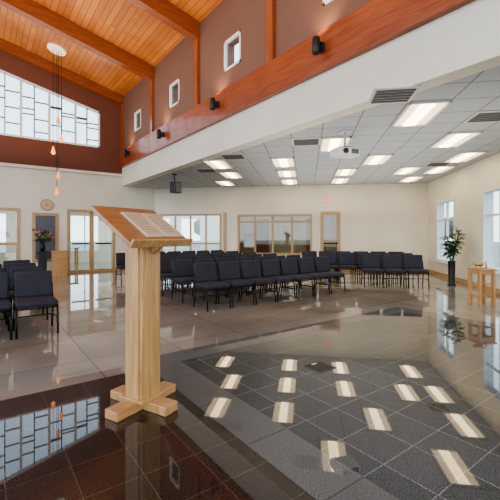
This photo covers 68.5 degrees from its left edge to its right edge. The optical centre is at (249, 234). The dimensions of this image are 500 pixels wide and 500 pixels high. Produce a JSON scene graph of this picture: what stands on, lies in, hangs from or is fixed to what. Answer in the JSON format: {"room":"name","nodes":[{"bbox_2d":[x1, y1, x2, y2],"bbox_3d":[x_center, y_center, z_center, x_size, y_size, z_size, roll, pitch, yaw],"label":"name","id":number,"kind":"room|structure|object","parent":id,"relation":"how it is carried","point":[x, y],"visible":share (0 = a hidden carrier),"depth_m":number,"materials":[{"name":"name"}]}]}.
{"room":"house of worship","nodes":[
{"label":"house of worship","id":0,"kind":"room"},
{"bbox_2d":[2,262,110,269],"bbox_3d":[-6.767,1.312,14.702,16.500,0.076,4.690,0,0,-36],"label":"floor","id":1,"kind":"structure","parent":0,"point":[97,265],"depth_m":15.33,"materials":[{"name":"concrete"}]},
{"bbox_2d":[70,247,79,265],"bbox_3d":[-7.732,0.890,14.918,1.400,0.760,0.500,0,0,-36],"label":"console table","id":2,"kind":"object","parent":1,"relation":"on","point":[75,248],"visible":0.45,"depth_m":15.12,"materials":[{"name":"brown wood"}]},
{"bbox_2d":[0,51,121,173],"bbox_3d":[-9.058,-4.955,10.110,11.370,5.550,0.200,0,0,-36],"label":"wall","id":3,"kind":"structure","parent":0,"point":[14,150],"depth_m":12.17,"materials":[{"name":"brown paint"}]},
{"bbox_2d":[0,69,99,147],"bbox_3d":[-8.632,-4.705,10.366,8.360,3.350,0.130,0,0,-36],"label":"window","id":4,"kind":"structure","parent":3,"relation":"in","point":[21,80],"depth_m":11.87,"materials":[{"name":"white"}]},
{"bbox_2d":[0,162,154,270],"bbox_3d":[-8.569,-0.455,10.407,12.510,3.450,0.300,0,0,-36],"label":"wall","id":5,"kind":"structure","parent":0,"point":[23,187],"depth_m":12.06,"materials":[{"name":"white paint"}]},
{"bbox_2d":[0,208,19,259],"bbox_3d":[-7.696,0.220,11.060,1.290,2.100,0.160,0,0,-36],"label":"window","id":6,"kind":"structure","parent":5,"relation":"in","point":[17,243],"depth_m":11.36,"materials":[{"name":"brown wood"}]},
{"bbox_2d":[32,212,57,261],"bbox_3d":[-6.565,0.070,11.775,0.740,1.560,0.057,0,0,-36],"label":"display case","id":7,"kind":"object","parent":5,"relation":"attached to","point":[46,221],"visible":0.7,"depth_m":11.77,"materials":[{"name":"brown wood"}]},
{"bbox_2d":[40,199,52,210],"bbox_3d":[-6.536,-0.970,11.803,0.380,0.380,0.054,0,0,-36],"label":"wall plaque","id":8,"kind":"object","parent":5,"relation":"attached to","point":[46,204],"visible":1,"depth_m":11.78,"materials":[{"name":"beige"}]},
{"bbox_2d":[67,209,114,272],"bbox_3d":[-5.471,0.205,12.676,1.550,2.130,0.190,0,0,-36],"label":"door","id":9,"kind":"structure","parent":5,"relation":"in","point":[91,214],"depth_m":12.63,"materials":[{"name":"brown wood"}]},
{"bbox_2d":[0,211,218,265],"bbox_3d":[-8.096,-0.130,16.511,16.500,2.800,0.200,0,0,-36],"label":"wall","id":10,"kind":"structure","parent":0,"point":[104,255],"depth_m":17.32,"materials":[{"name":"glass"}]},
{"bbox_2d":[0,212,201,253],"bbox_3d":[-8.308,-0.080,16.293,13.900,1.700,0.100,0,0,-36],"label":"window","id":11,"kind":"structure","parent":10,"relation":"in","point":[6,213],"depth_m":17.06,"materials":[{"name":"white"}]},
{"bbox_2d":[0,0,222,95],"bbox_3d":[-3.884,-6.378,3.109,11.420,3.005,17.610,0,0,-36],"label":"ceiling","id":12,"kind":"structure","parent":0,"point":[121,23],"depth_m":9.77,"materials":[{"name":"wood"}]},
{"bbox_2d":[47,43,65,194],"bbox_3d":[-5.737,-3.398,10.899,0.507,4.437,0.520,0,0,-36],"label":"cluster","id":13,"kind":"object","parent":12,"relation":"hanging from","point":[53,48],"visible":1,"depth_m":10.85,"materials":[{"name":"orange glass"}]},
{"bbox_2d":[56,50,60,178],"bbox_3d":[-5.664,-3.585,10.853,0.130,3.870,0.127,0,0,-36],"label":"pendant","id":14,"kind":"object","parent":13,"relation":"attached to","point":[58,176],"depth_m":10.85,"materials":[{"name":"orange glass"}]},
{"bbox_2d":[59,53,63,141],"bbox_3d":[-5.639,-4.150,10.971,0.130,2.740,0.127,0,0,-36],"label":"pendant","id":15,"kind":"object","parent":13,"relation":"attached to","point":[62,54],"depth_m":10.97,"materials":[{"name":"orange glass"}]},
{"bbox_2d":[0,38,123,104],"bbox_3d":[-9.023,-6.185,9.850,11.119,3.070,0.220,0,0,-36],"label":"rafter","id":16,"kind":"object","parent":12,"relation":"attached to","point":[6,47],"visible":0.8,"depth_m":11.85,"materials":[{"name":"wood"}]},
{"bbox_2d":[0,0,154,80],"bbox_3d":[-7.348,-6.135,7.569,11.119,3.170,0.220,0,0,-36],"label":"rafter","id":17,"kind":"object","parent":12,"relation":"attached to","point":[31,10],"visible":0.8,"depth_m":9.60,"materials":[{"name":"wood"}]},
{"bbox_2d":[128,0,199,41],"bbox_3d":[-5.702,-6.135,5.329,11.119,3.170,0.220,0,0,-36],"label":"rafter","id":18,"kind":"object","parent":12,"relation":"attached to","point":[164,11],"visible":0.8,"depth_m":8.15,"materials":[{"name":"wood"}]},
{"bbox_2d":[0,270,499,499],"bbox_3d":[-0.629,1.270,5.438,19.424,0.001,17.510,0,0,-36],"label":"floor","id":19,"kind":"structure","parent":0,"point":[409,407],"depth_m":2.89,"materials":[{"name":"tile"}]},
{"bbox_2d":[0,268,7,324],"bbox_3d":[-3.765,0.881,5.252,0.474,0.774,0.558,0,0,-36],"label":"upholstered chair","id":20,"kind":"object","parent":19,"relation":"on","point":[2,270],"visible":0.09,"depth_m":5.53,"materials":[{"name":"grey fabric"}]},
{"bbox_2d":[0,273,11,339],"bbox_3d":[-3.220,0.881,4.511,0.474,0.774,0.558,0,0,-36],"label":"upholstered chair","id":21,"kind":"object","parent":19,"relation":"on","point":[5,304],"visible":1,"depth_m":4.74,"materials":[{"name":"grey fabric"}]},
{"bbox_2d":[3,260,29,272],"bbox_3d":[-4.447,0.881,7.034,0.474,0.774,0.558,0,0,-36],"label":"upholstered chair","id":22,"kind":"object","parent":19,"relation":"on","point":[5,262],"visible":0.1,"depth_m":7.17,"materials":[{"name":"grey fabric"}]},
{"bbox_2d":[6,262,39,309],"bbox_3d":[-3.903,0.881,6.293,0.474,0.774,0.558,0,0,-36],"label":"upholstered chair","id":23,"kind":"object","parent":19,"relation":"on","point":[9,265],"visible":0.16,"depth_m":6.43,"materials":[{"name":"grey fabric"}]},
{"bbox_2d":[9,266,47,319],"bbox_3d":[-3.358,0.881,5.551,0.474,0.774,0.558,0,0,-36],"label":"upholstered chair","id":24,"kind":"object","parent":19,"relation":"on","point":[12,270],"visible":0.31,"depth_m":5.62,"materials":[{"name":"grey fabric"}]},
{"bbox_2d":[13,270,58,338],"bbox_3d":[-2.813,0.881,4.810,0.474,0.774,0.558,0,0,-36],"label":"upholstered chair","id":25,"kind":"object","parent":19,"relation":"on","point":[36,286],"visible":1,"depth_m":4.87,"materials":[{"name":"grey fabric"}]},
{"bbox_2d":[32,228,52,270],"bbox_3d":[-6.451,0.525,11.392,0.573,1.490,0.438,0,0,-20],"label":"flower arrangement","id":26,"kind":"object","parent":19,"relation":"on","point":[42,254],"visible":0.95,"depth_m":11.33,"materials":[{"name":"black plastic"}]},
{"bbox_2d":[50,250,67,276],"bbox_3d":[-5.952,0.880,11.448,0.460,0.780,0.400,0,0,-36],"label":"base cabinet","id":27,"kind":"object","parent":19,"relation":"on","point":[58,258],"visible":0.97,"depth_m":11.30,"materials":[{"name":"brown wood"}]},
{"bbox_2d":[115,253,124,282],"bbox_3d":[-3.397,0.881,10.114,0.474,0.774,0.558,0,0,-36],"label":"upholstered chair","id":28,"kind":"object","parent":19,"relation":"on","point":[120,257],"visible":0.52,"depth_m":10.15,"materials":[{"name":"grey fabric"}]},
{"bbox_2d":[89,205,192,422],"bbox_3d":[-0.805,0.529,2.759,0.580,1.481,0.600,0,0,31],"label":"lectern","id":29,"kind":"object","parent":19,"relation":"on","point":[144,232],"visible":1,"depth_m":2.66,"materials":[{"name":"brown wood"}]},
{"bbox_2d":[160,255,175,288],"bbox_3d":[-1.900,0.881,8.930,0.474,0.774,0.558,0,0,-36],"label":"upholstered chair","id":30,"kind":"object","parent":19,"relation":"on","point":[161,256],"visible":0.08,"depth_m":9.07,"materials":[{"name":"grey fabric"}]},
{"bbox_2d":[160,257,183,296],"bbox_3d":[-1.763,0.881,7.889,0.474,0.774,0.558,0,0,-36],"label":"upholstered chair","id":31,"kind":"object","parent":19,"relation":"on","point":[165,262],"visible":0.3,"depth_m":8.01,"materials":[{"name":"grey fabric"}]},
{"bbox_2d":[175,256,194,293],"bbox_3d":[-1.356,0.881,8.188,0.474,0.774,0.558,0,0,-36],"label":"upholstered chair","id":32,"kind":"object","parent":19,"relation":"on","point":[188,257],"visible":0.17,"depth_m":8.32,"materials":[{"name":"grey fabric"}]},
{"bbox_2d":[178,254,194,286],"bbox_3d":[-1.493,0.881,9.229,0.474,0.774,0.558,0,0,-36],"label":"upholstered chair","id":33,"kind":"object","parent":19,"relation":"on","point":[179,255],"visible":0.14,"depth_m":9.38,"materials":[{"name":"grey fabric"}]},
{"bbox_2d":[171,259,204,302],"bbox_3d":[-1.218,0.881,7.148,0.474,0.774,0.558,0,0,-36],"label":"upholstered chair","id":34,"kind":"object","parent":19,"relation":"on","point":[182,270],"visible":0.83,"depth_m":7.21,"materials":[{"name":"grey fabric"}]},
{"bbox_2d":[195,256,211,258],"bbox_3d":[-0.949,0.881,8.487,0.474,0.774,0.558,0,0,-36],"label":"upholstered chair","id":35,"kind":"object","parent":19,"relation":"on","point":[196,257],"visible":0.09,"depth_m":8.63,"materials":[{"name":"grey fabric"}]},
{"bbox_2d":[194,258,226,297],"bbox_3d":[-0.811,0.881,7.447,0.474,0.774,0.558,0,0,-36],"label":"upholstered chair","id":36,"kind":"object","parent":19,"relation":"on","point":[210,259],"visible":0.11,"depth_m":7.57,"materials":[{"name":"grey fabric"}]},
{"bbox_2d":[193,262,230,311],"bbox_3d":[-0.673,0.881,6.406,0.474,0.774,0.558,0,0,-36],"label":"upholstered chair","id":37,"kind":"object","parent":19,"relation":"on","point":[205,274],"visible":1,"depth_m":6.45,"materials":[{"name":"grey fabric"}]},
{"bbox_2d":[214,255,229,280],"bbox_3d":[-0.542,0.881,8.786,0.474,0.774,0.558,0,0,-36],"label":"upholstered chair","id":38,"kind":"object","parent":19,"relation":"on","point":[215,256],"visible":0.14,"depth_m":8.93,"materials":[{"name":"grey fabric"}]},
{"bbox_2d":[215,258,246,297],"bbox_3d":[-0.404,0.881,7.746,0.474,0.774,0.558,0,0,-36],"label":"upholstered chair","id":39,"kind":"object","parent":19,"relation":"on","point":[217,260],"visible":0.17,"depth_m":7.82,"materials":[{"name":"grey fabric"}]},
{"bbox_2d":[217,261,254,307],"bbox_3d":[-0.266,0.881,6.705,0.474,0.774,0.558,0,0,-36],"label":"upholstered chair","id":40,"kind":"object","parent":19,"relation":"on","point":[227,270],"visible":0.83,"depth_m":6.76,"materials":[{"name":"grey fabric"}]},
{"bbox_2d":[231,254,258,287],"bbox_3d":[-0.135,0.881,9.085,0.474,0.774,0.558,0,0,-36],"label":"upholstered chair","id":41,"kind":"object","parent":19,"relation":"on","point":[240,255],"visible":0.12,"depth_m":9.21,"materials":[{"name":"grey fabric"}]},
{"bbox_2d":[235,257,265,294],"bbox_3d":[0.003,0.881,8.045,0.474,0.774,0.558,0,0,-36],"label":"upholstered chair","id":42,"kind":"object","parent":19,"relation":"on","point":[238,259],"visible":0.12,"depth_m":8.11,"materials":[{"name":"grey fabric"}]},
{"bbox_2d":[240,260,275,304],"bbox_3d":[0.141,0.881,7.004,0.474,0.774,0.558,0,0,-36],"label":"upholstered chair","id":43,"kind":"object","parent":19,"relation":"on","point":[250,269],"visible":0.85,"depth_m":7.06,"materials":[{"name":"grey fabric"}]},
{"bbox_2d":[253,256,283,292],"bbox_3d":[0.410,0.881,8.344,0.474,0.774,0.558,0,0,-36],"label":"upholstered chair","id":44,"kind":"object","parent":19,"relation":"on","point":[259,258],"visible":0.12,"depth_m":8.45,"materials":[{"name":"grey fabric"}]},
{"bbox_2d":[260,259,295,301],"bbox_3d":[0.548,0.881,7.303,0.474,0.774,0.558,0,0,-36],"label":"upholstered chair","id":45,"kind":"object","parent":19,"relation":"on","point":[270,268],"visible":0.84,"depth_m":7.36,"materials":[{"name":"grey fabric"}]},
{"bbox_2d":[270,255,299,290],"bbox_3d":[0.817,0.881,8.643,0.474,0.774,0.558,0,0,-36],"label":"upholstered chair","id":46,"kind":"object","parent":19,"relation":"on","point":[279,257],"visible":0.17,"depth_m":8.78,"materials":[{"name":"grey fabric"}]},
{"bbox_2d":[279,258,313,298],"bbox_3d":[0.955,0.881,7.602,0.474,0.774,0.558,0,0,-36],"label":"upholstered chair","id":47,"kind":"object","parent":19,"relation":"on","point":[288,266],"visible":0.88,"depth_m":7.66,"materials":[{"name":"grey fabric"}]},
{"bbox_2d":[286,255,313,288],"bbox_3d":[1.224,0.881,8.942,0.474,0.774,0.558,0,0,-36],"label":"upholstered chair","id":48,"kind":"object","parent":19,"relation":"on","point":[287,256],"visible":0.12,"depth_m":9.07,"materials":[{"name":"grey fabric"}]},
{"bbox_2d":[302,251,316,261],"bbox_3d":[1.802,0.881,11.117,0.474,0.774,0.558,0,0,9],"label":"upholstered chair","id":49,"kind":"object","parent":19,"relation":"on","point":[313,254],"visible":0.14,"depth_m":11.31,"materials":[{"name":"grey fabric"}]},
{"bbox_2d":[297,257,329,296],"bbox_3d":[1.362,0.881,7.901,0.474,0.774,0.558,0,0,-36],"label":"upholstered chair","id":50,"kind":"object","parent":19,"relation":"on","point":[305,264],"visible":0.86,"depth_m":7.95,"materials":[{"name":"grey fabric"}]},
{"bbox_2d":[303,361,335,372],"bbox_3d":[0.669,1.264,3.531,0.220,0.012,0.220,0,0,-36],"label":"outlet box","id":51,"kind":"object","parent":19,"relation":"on","point":[318,366],"visible":1,"depth_m":3.52,"materials":[{"name":"grey"}]},
{"bbox_2d":[320,252,337,281],"bbox_3d":[2.180,0.881,10.149,0.474,0.774,0.558,0,0,9],"label":"upholstered chair","id":52,"kind":"object","parent":19,"relation":"on","point":[332,256],"visible":0.41,"depth_m":10.31,"materials":[{"name":"grey fabric"}]},
{"bbox_2d":[313,256,345,293],"bbox_3d":[1.769,0.881,8.200,0.474,0.774,0.558,0,0,-36],"label":"upholstered chair","id":53,"kind":"object","parent":19,"relation":"on","point":[321,264],"visible":0.79,"depth_m":8.26,"materials":[{"name":"grey fabric"}]},
{"bbox_2d":[335,251,352,274],"bbox_3d":[2.811,0.881,10.963,0.474,0.774,0.558,0,0,9],"label":"upholstered chair","id":54,"kind":"object","parent":19,"relation":"on","point":[337,252],"visible":0.32,"depth_m":11.16,"materials":[{"name":"grey fabric"}]},
{"bbox_2d":[338,253,357,282],"bbox_3d":[2.684,0.881,10.072,0.474,0.774,0.558,0,0,9],"label":"upholstered chair","id":55,"kind":"object","parent":19,"relation":"on","point":[347,261],"visible":0.88,"depth_m":10.23,"materials":[{"name":"grey fabric"}]},
{"bbox_2d":[353,251,371,278],"bbox_3d":[3.315,0.881,10.886,0.474,0.774,0.558,0,0,9],"label":"upholstered chair","id":56,"kind":"object","parent":19,"relation":"on","point":[355,252],"visible":0.19,"depth_m":11.08,"materials":[{"name":"grey fabric"}]},
{"bbox_2d":[357,253,377,282],"bbox_3d":[3.188,0.881,9.994,0.474,0.774,0.558,0,0,9],"label":"upholstered chair","id":57,"kind":"object","parent":19,"relation":"on","point":[358,254],"visible":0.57,"depth_m":10.18,"materials":[{"name":"grey fabric"}]},
{"bbox_2d":[361,254,383,287],"bbox_3d":[3.033,0.881,9.108,0.474,0.774,0.558,0,0,9],"label":"upholstered chair","id":58,"kind":"object","parent":19,"relation":"on","point":[369,262],"visible":1,"depth_m":9.27,"materials":[{"name":"grey fabric"}]},
{"bbox_2d":[376,253,397,282],"bbox_3d":[3.693,0.881,9.917,0.474,0.774,0.558,0,0,9],"label":"upholstered chair","id":59,"kind":"object","parent":19,"relation":"on","point":[380,254],"visible":0.34,"depth_m":10.10,"materials":[{"name":"grey fabric"}]},
{"bbox_2d":[382,255,406,287],"bbox_3d":[3.537,0.881,9.031,0.474,0.774,0.558,0,0,9],"label":"upholstered chair","id":60,"kind":"object","parent":19,"relation":"on","point":[391,264],"visible":0.9,"depth_m":9.19,"materials":[{"name":"grey fabric"}]},
{"bbox_2d":[395,253,418,283],"bbox_3d":[4.197,0.881,9.840,0.474,0.774,0.558,0,0,9],"label":"upholstered chair","id":61,"kind":"object","parent":19,"relation":"on","point":[401,254],"visible":0.26,"depth_m":10.02,"materials":[{"name":"grey fabric"}]},
{"bbox_2d":[403,255,429,288],"bbox_3d":[4.041,0.881,8.954,0.474,0.774,0.558,0,0,9],"label":"upholstered chair","id":62,"kind":"object","parent":19,"relation":"on","point":[413,264],"visible":0.88,"depth_m":9.11,"materials":[{"name":"grey fabric"}]},
{"bbox_2d":[438,226,465,285],"bbox_3d":[5.085,0.526,9.249,0.736,1.488,0.660,0,0,-36],"label":"potted plant","id":63,"kind":"object","parent":19,"relation":"on","point":[451,250],"visible":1,"depth_m":9.18,"materials":[{"name":"green plant"}]},
{"bbox_2d":[466,267,496,306],"bbox_3d":[4.202,0.935,6.660,0.340,0.670,0.340,0,0,-6],"label":"stand","id":64,"kind":"object","parent":19,"relation":"on","point":[481,273],"visible":1,"depth_m":6.56,"materials":[{"name":"wood"}]},
{"bbox_2d":[240,215,336,252],"bbox_3d":[1.903,-0.080,14.423,5.400,2.700,2.150,0,0,9],"label":"wall","id":65,"kind":"structure","parent":0,"point":[245,228],"depth_m":15.48,"materials":[{"name":"glass"}]},
{"bbox_2d":[251,216,336,252],"bbox_3d":[2.112,0.095,15.291,4.150,1.750,0.070,0,0,9],"label":"window","id":66,"kind":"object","parent":65,"relation":"attached to","point":[263,230],"visible":0.41,"depth_m":15.36,"materials":[{"name":"clear glass"}]},
{"bbox_2d":[155,183,427,268],"bbox_3d":[1.296,-0.310,13.327,10.110,3.160,0.200,0,0,9],"label":"wall","id":67,"kind":"structure","parent":0,"point":[373,217],"depth_m":12.92,"materials":[{"name":"white paint"}]},
{"bbox_2d":[160,214,220,251],"bbox_3d":[-2.233,0.240,13.832,2.400,2.060,0.170,0,0,9],"label":"window","id":68,"kind":"structure","parent":67,"relation":"in","point":[161,215],"depth_m":13.70,"materials":[{"name":"brown wood"}]},
{"bbox_2d":[223,212,226,252],"bbox_3d":[-0.921,0.220,13.550,0.120,2.100,0.030,0,0,9],"label":"trim","id":69,"kind":"structure","parent":67,"relation":"attached to","point":[225,213],"depth_m":13.53,"materials":[{"name":"brown wood"}]},
{"bbox_2d":[237,214,311,254],"bbox_3d":[0.885,-0.015,13.355,2.710,1.470,0.170,0,0,9],"label":"window","id":70,"kind":"structure","parent":67,"relation":"in","point":[246,215],"depth_m":13.31,"materials":[{"name":"brown wood"}]},
{"bbox_2d":[244,234,254,246],"bbox_3d":[-0.025,0.210,13.392,0.400,0.480,0.012,0,0,9],"label":"poster","id":71,"kind":"object","parent":70,"relation":"attached to","point":[249,239],"visible":1,"depth_m":13.39,"materials":[{"name":"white paper"}]},
{"bbox_2d":[320,211,339,270],"bbox_3d":[2.848,0.220,13.024,0.690,2.100,0.170,0,0,9],"label":"door","id":72,"kind":"structure","parent":67,"relation":"in","point":[322,242],"depth_m":13.00,"materials":[{"name":"brown wood"}]},
{"bbox_2d":[122,0,499,185],"bbox_3d":[0.636,-3.425,6.305,0.250,3.310,17.410,0,0,-36],"label":"wall","id":73,"kind":"structure","parent":0,"point":[465,41],"depth_m":6.19,"materials":[{"name":"white paint"}]},
{"bbox_2d":[134,108,140,131],"bbox_3d":[-3.630,-3.720,11.926,0.060,0.620,0.600,0,0,-36],"label":"window","id":74,"kind":"structure","parent":73,"relation":"in","point":[139,110],"depth_m":12.05,"materials":[{"name":"white"}]},
{"bbox_2d":[157,129,163,138],"bbox_3d":[-2.427,-2.730,9.943,0.200,0.240,0.120,0,0,-36],"label":"spotlight","id":75,"kind":"object","parent":73,"relation":"attached to","point":[160,134],"visible":1,"depth_m":9.89,"materials":[{"name":"black plastic"}]},
{"bbox_2d":[169,78,179,108],"bbox_3d":[-1.972,-3.720,9.669,0.060,0.620,0.600,0,0,-36],"label":"window","id":76,"kind":"structure","parent":73,"relation":"in","point":[178,79],"depth_m":9.73,"materials":[{"name":"white"}]},
{"bbox_2d":[120,0,275,150],"bbox_3d":[-0.482,-3.825,7.556,0.070,1.650,14.030,0,0,-36],"label":"trim","id":77,"kind":"structure","parent":73,"relation":"attached to","point":[270,4],"depth_m":8.53,"materials":[{"name":"wood"}]},
{"bbox_2d":[210,97,218,109],"bbox_3d":[-0.746,-2.730,7.654,0.200,0.240,0.120,0,0,-36],"label":"spotlight","id":78,"kind":"object","parent":73,"relation":"attached to","point":[213,104],"visible":1,"depth_m":7.59,"materials":[{"name":"black plastic"}]},
{"bbox_2d":[224,29,240,71],"bbox_3d":[-0.344,-3.720,7.453,0.060,0.620,0.600,0,0,-36],"label":"window","id":79,"kind":"structure","parent":73,"relation":"in","point":[238,33],"depth_m":7.47,"materials":[{"name":"white"}]},
{"bbox_2d":[120,0,475,167],"bbox_3d":[0.351,-2.710,6.406,0.090,0.580,16.910,0,0,-36],"label":"header beam","id":80,"kind":"structure","parent":73,"relation":"attached to","point":[376,23],"depth_m":5.61,"materials":[{"name":"wood"}]},
{"bbox_2d":[312,35,324,54],"bbox_3d":[0.983,-2.730,5.301,0.200,0.240,0.120,0,0,-36],"label":"spotlight","id":81,"kind":"object","parent":80,"relation":"attached to","point":[318,47],"visible":1,"depth_m":5.24,"materials":[{"name":"black plastic"}]},
{"bbox_2d":[129,66,499,188],"bbox_3d":[0.029,-1.830,7.761,10.494,0.120,11.194,0,0,9],"label":"ceiling","id":82,"kind":"structure","parent":0,"point":[373,133],"depth_m":7.34,"materials":[{"name":"tile"}]},
{"bbox_2d":[170,174,181,193],"bbox_3d":[-2.144,-1.488,10.606,0.247,0.555,0.260,0,0,34],"label":"speaker","id":83,"kind":"object","parent":82,"relation":"hanging from","point":[175,187],"visible":1,"depth_m":10.52},
{"bbox_2d":[194,168,217,172],"bbox_3d":[-1.199,-1.758,10.017,0.540,0.022,0.540,0,0,9],"label":"ceiling vent","id":84,"kind":"object","parent":82,"relation":"in","point":[200,170],"depth_m":9.94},
{"bbox_2d":[202,159,232,168],"bbox_3d":[-0.787,-1.754,9.134,0.540,0.030,1.080,0,0,9],"label":"recessed light","id":85,"kind":"object","parent":82,"relation":"in","point":[215,163],"visible":1,"depth_m":9.05,"materials":[{"name":"white"}]},
{"bbox_2d":[214,180,235,185],"bbox_3d":[-0.831,-1.754,12.419,0.540,0.030,1.080,0,0,9],"label":"recessed light","id":86,"kind":"object","parent":82,"relation":"in","point":[220,182],"visible":1,"depth_m":12.34,"materials":[{"name":"white"}]},
{"bbox_2d":[218,171,243,178],"bbox_3d":[-0.542,-1.754,10.736,0.540,0.030,1.080,0,0,9],"label":"recessed light","id":87,"kind":"object","parent":82,"relation":"in","point":[227,174],"visible":1,"depth_m":10.66,"materials":[{"name":"white"}]},
{"bbox_2d":[219,153,246,159],"bbox_3d":[-0.376,-1.758,8.252,0.540,0.022,0.540,0,0,9],"label":"ceiling vent","id":88,"kind":"object","parent":82,"relation":"in","point":[239,155],"depth_m":8.17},
{"bbox_2d":[270,157,294,167],"bbox_3d":[0.814,-1.754,8.889,0.540,0.030,1.080,0,0,9],"label":"recessed light","id":89,"kind":"object","parent":82,"relation":"in","point":[278,161],"visible":1,"depth_m":8.80,"materials":[{"name":"white"}]},
{"bbox_2d":[276,170,296,176],"bbox_3d":[1.059,-1.754,10.491,0.540,0.030,1.080,0,0,9],"label":"recessed light","id":90,"kind":"object","parent":82,"relation":"in","point":[281,173],"visible":1,"depth_m":10.39,"materials":[{"name":"white"}]},
{"bbox_2d":[280,179,297,184],"bbox_3d":[1.304,-1.754,12.092,0.540,0.030,1.080,0,0,9],"label":"recessed light","id":91,"kind":"object","parent":82,"relation":"in","point":[283,181],"visible":1,"depth_m":12.05,"materials":[{"name":"white"}]},
{"bbox_2d":[291,137,320,145],"bbox_3d":[1.062,-1.758,6.939,0.540,0.022,0.540,0,0,9],"label":"ceiling vent","id":92,"kind":"object","parent":82,"relation":"in","point":[313,140],"depth_m":6.86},
{"bbox_2d":[319,136,351,151],"bbox_3d":[1.637,-1.754,7.124,0.540,0.030,1.080,0,0,9],"label":"recessed light","id":93,"kind":"object","parent":82,"relation":"in","point":[327,144],"visible":0.76,"depth_m":6.97,"materials":[{"name":"white"}]},
{"bbox_2d":[330,177,350,183],"bbox_3d":[2.905,-1.754,11.847,0.540,0.030,1.080,0,0,9],"label":"recessed light","id":94,"kind":"object","parent":82,"relation":"in","point":[334,180],"visible":1,"depth_m":11.81,"materials":[{"name":"white"}]},
{"bbox_2d":[330,130,359,158],"bbox_3d":[1.632,-1.554,6.287,0.420,0.428,0.340,0,0,-16],"label":"ceiling projector","id":95,"kind":"object","parent":82,"relation":"hanging from","point":[343,152],"depth_m":6.19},
{"bbox_2d":[334,168,357,175],"bbox_3d":[2.660,-1.754,10.245,0.540,0.030,1.080,0,0,9],"label":"recessed light","id":96,"kind":"object","parent":82,"relation":"in","point":[339,171],"visible":1,"depth_m":10.15,"materials":[{"name":"white"}]},
{"bbox_2d":[361,154,393,164],"bbox_3d":[2.949,-1.754,8.562,0.540,0.030,1.080,0,0,9],"label":"recessed light","id":97,"kind":"object","parent":82,"relation":"in","point":[372,159],"visible":1,"depth_m":8.46,"materials":[{"name":"white"}]},
{"bbox_2d":[367,85,421,104],"bbox_3d":[1.803,-1.758,4.641,0.540,0.022,0.540,0,0,9],"label":"ceiling vent","id":98,"kind":"object","parent":82,"relation":"in","point":[401,94],"depth_m":4.59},
{"bbox_2d":[391,166,422,174],"bbox_3d":[4.262,-1.754,10.000,0.540,0.030,1.080,0,0,9],"label":"recessed light","id":99,"kind":"object","parent":82,"relation":"in","point":[411,169],"visible":1,"depth_m":9.91,"materials":[{"name":"white"}]},
{"bbox_2d":[397,176,424,181],"bbox_3d":[5.040,-1.754,11.520,0.540,0.030,1.080,0,0,9],"label":"recessed light","id":100,"kind":"object","parent":82,"relation":"in","point":[407,178],"visible":1,"depth_m":11.41,"materials":[{"name":"white"}]},
{"bbox_2d":[391,99,452,126],"bbox_3d":[2.459,-1.754,5.360,0.540,0.030,1.080,0,0,9],"label":"recessed light","id":101,"kind":"object","parent":82,"relation":"in","point":[415,113],"visible":1,"depth_m":5.26,"materials":[{"name":"white"}]},
{"bbox_2d":[423,162,450,166],"bbox_3d":[4.673,-1.758,9.118,0.540,0.022,0.540,0,0,9],"label":"ceiling vent","id":102,"kind":"object","parent":82,"relation":"in","point":[430,163],"depth_m":9.09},
{"bbox_2d":[421,165,456,173],"bbox_3d":[5.062,-1.754,9.878,0.540,0.030,1.080,0,0,9],"label":"recessed light","id":103,"kind":"object","parent":82,"relation":"in","point":[435,169],"visible":0.94,"depth_m":9.83,"materials":[{"name":"white"}]},
{"bbox_2d":[429,131,482,147],"bbox_3d":[3.772,-1.754,6.798,0.540,0.030,1.080,0,0,9],"label":"recessed light","id":104,"kind":"object","parent":82,"relation":"in","point":[451,139],"visible":1,"depth_m":6.69,"materials":[{"name":"white"}]},
{"bbox_2d":[442,151,487,162],"bbox_3d":[4.817,-1.754,8.277,0.540,0.030,1.080,0,0,9],"label":"recessed light","id":105,"kind":"object","parent":82,"relation":"in","point":[465,156],"visible":1,"depth_m":8.21,"materials":[{"name":"white"}]},
{"bbox_2d":[462,110,499,122],"bbox_3d":[3.567,-1.758,5.463,0.540,0.022,0.540,0,0,9],"label":"ceiling vent","id":106,"kind":"object","parent":82,"relation":"in","point":[492,115],"depth_m":5.46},
{"bbox_2d":[428,152,499,288],"bbox_3d":[5.271,-0.310,6.614,0.222,3.160,12.270,0,0,9],"label":"wall","id":107,"kind":"structure","parent":0,"point":[466,184],"depth_m":9.49,"materials":[{"name":"white paint"}]},
{"bbox_2d":[436,197,454,262],"bbox_3d":[5.909,-0.120,10.912,0.220,1.860,1.420,0,0,9],"label":"window","id":108,"kind":"structure","parent":107,"relation":"in","point":[440,205],"depth_m":11.54,"materials":[{"name":"white"}]},
{"bbox_2d":[428,269,499,293],"bbox_3d":[5.160,1.215,6.681,0.020,0.110,11.770,0,0,9],"label":"baseboard","id":109,"kind":"structure","parent":107,"relation":"attached to","point":[488,288],"depth_m":9.81,"materials":[{"name":"brown wood"}]},
{"bbox_2d":[482,186,499,272],"bbox_3d":[5.446,-0.120,7.887,0.220,1.860,1.420,0,0,9],"label":"window","id":110,"kind":"structure","parent":107,"relation":"in","point":[488,214],"depth_m":8.53,"materials":[{"name":"white"}]},
{"label":"outside","id":111,"kind":"structure","parent":0,"visible":0},
{"bbox_2d":[0,240,498,267],"bbox_3d":[3.209,1.570,20.969,150.000,0.200,150.000,0,0,-36],"label":"ground","id":112,"kind":"structure","parent":111,"point":[496,244],"depth_m":43.16,"materials":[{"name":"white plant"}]},
{"bbox_2d":[193,219,199,235],"bbox_3d":[-5.379,-0.598,47.389,3.086,4.337,5.197,0,0,16],"label":"tree","id":113,"kind":"object","parent":112,"relation":"on","point":[196,224],"visible":0.07,"depth_m":45.78,"materials":[{"name":"green plant"}]},
{"bbox_2d":[445,217,452,239],"bbox_3d":[25.933,-0.408,45.607,4.550,3.956,5.068,0,0,-36],"label":"tree","id":114,"kind":"object","parent":112,"relation":"on","point":[450,221],"visible":0.16,"depth_m":45.04,"materials":[{"name":"green plant"}]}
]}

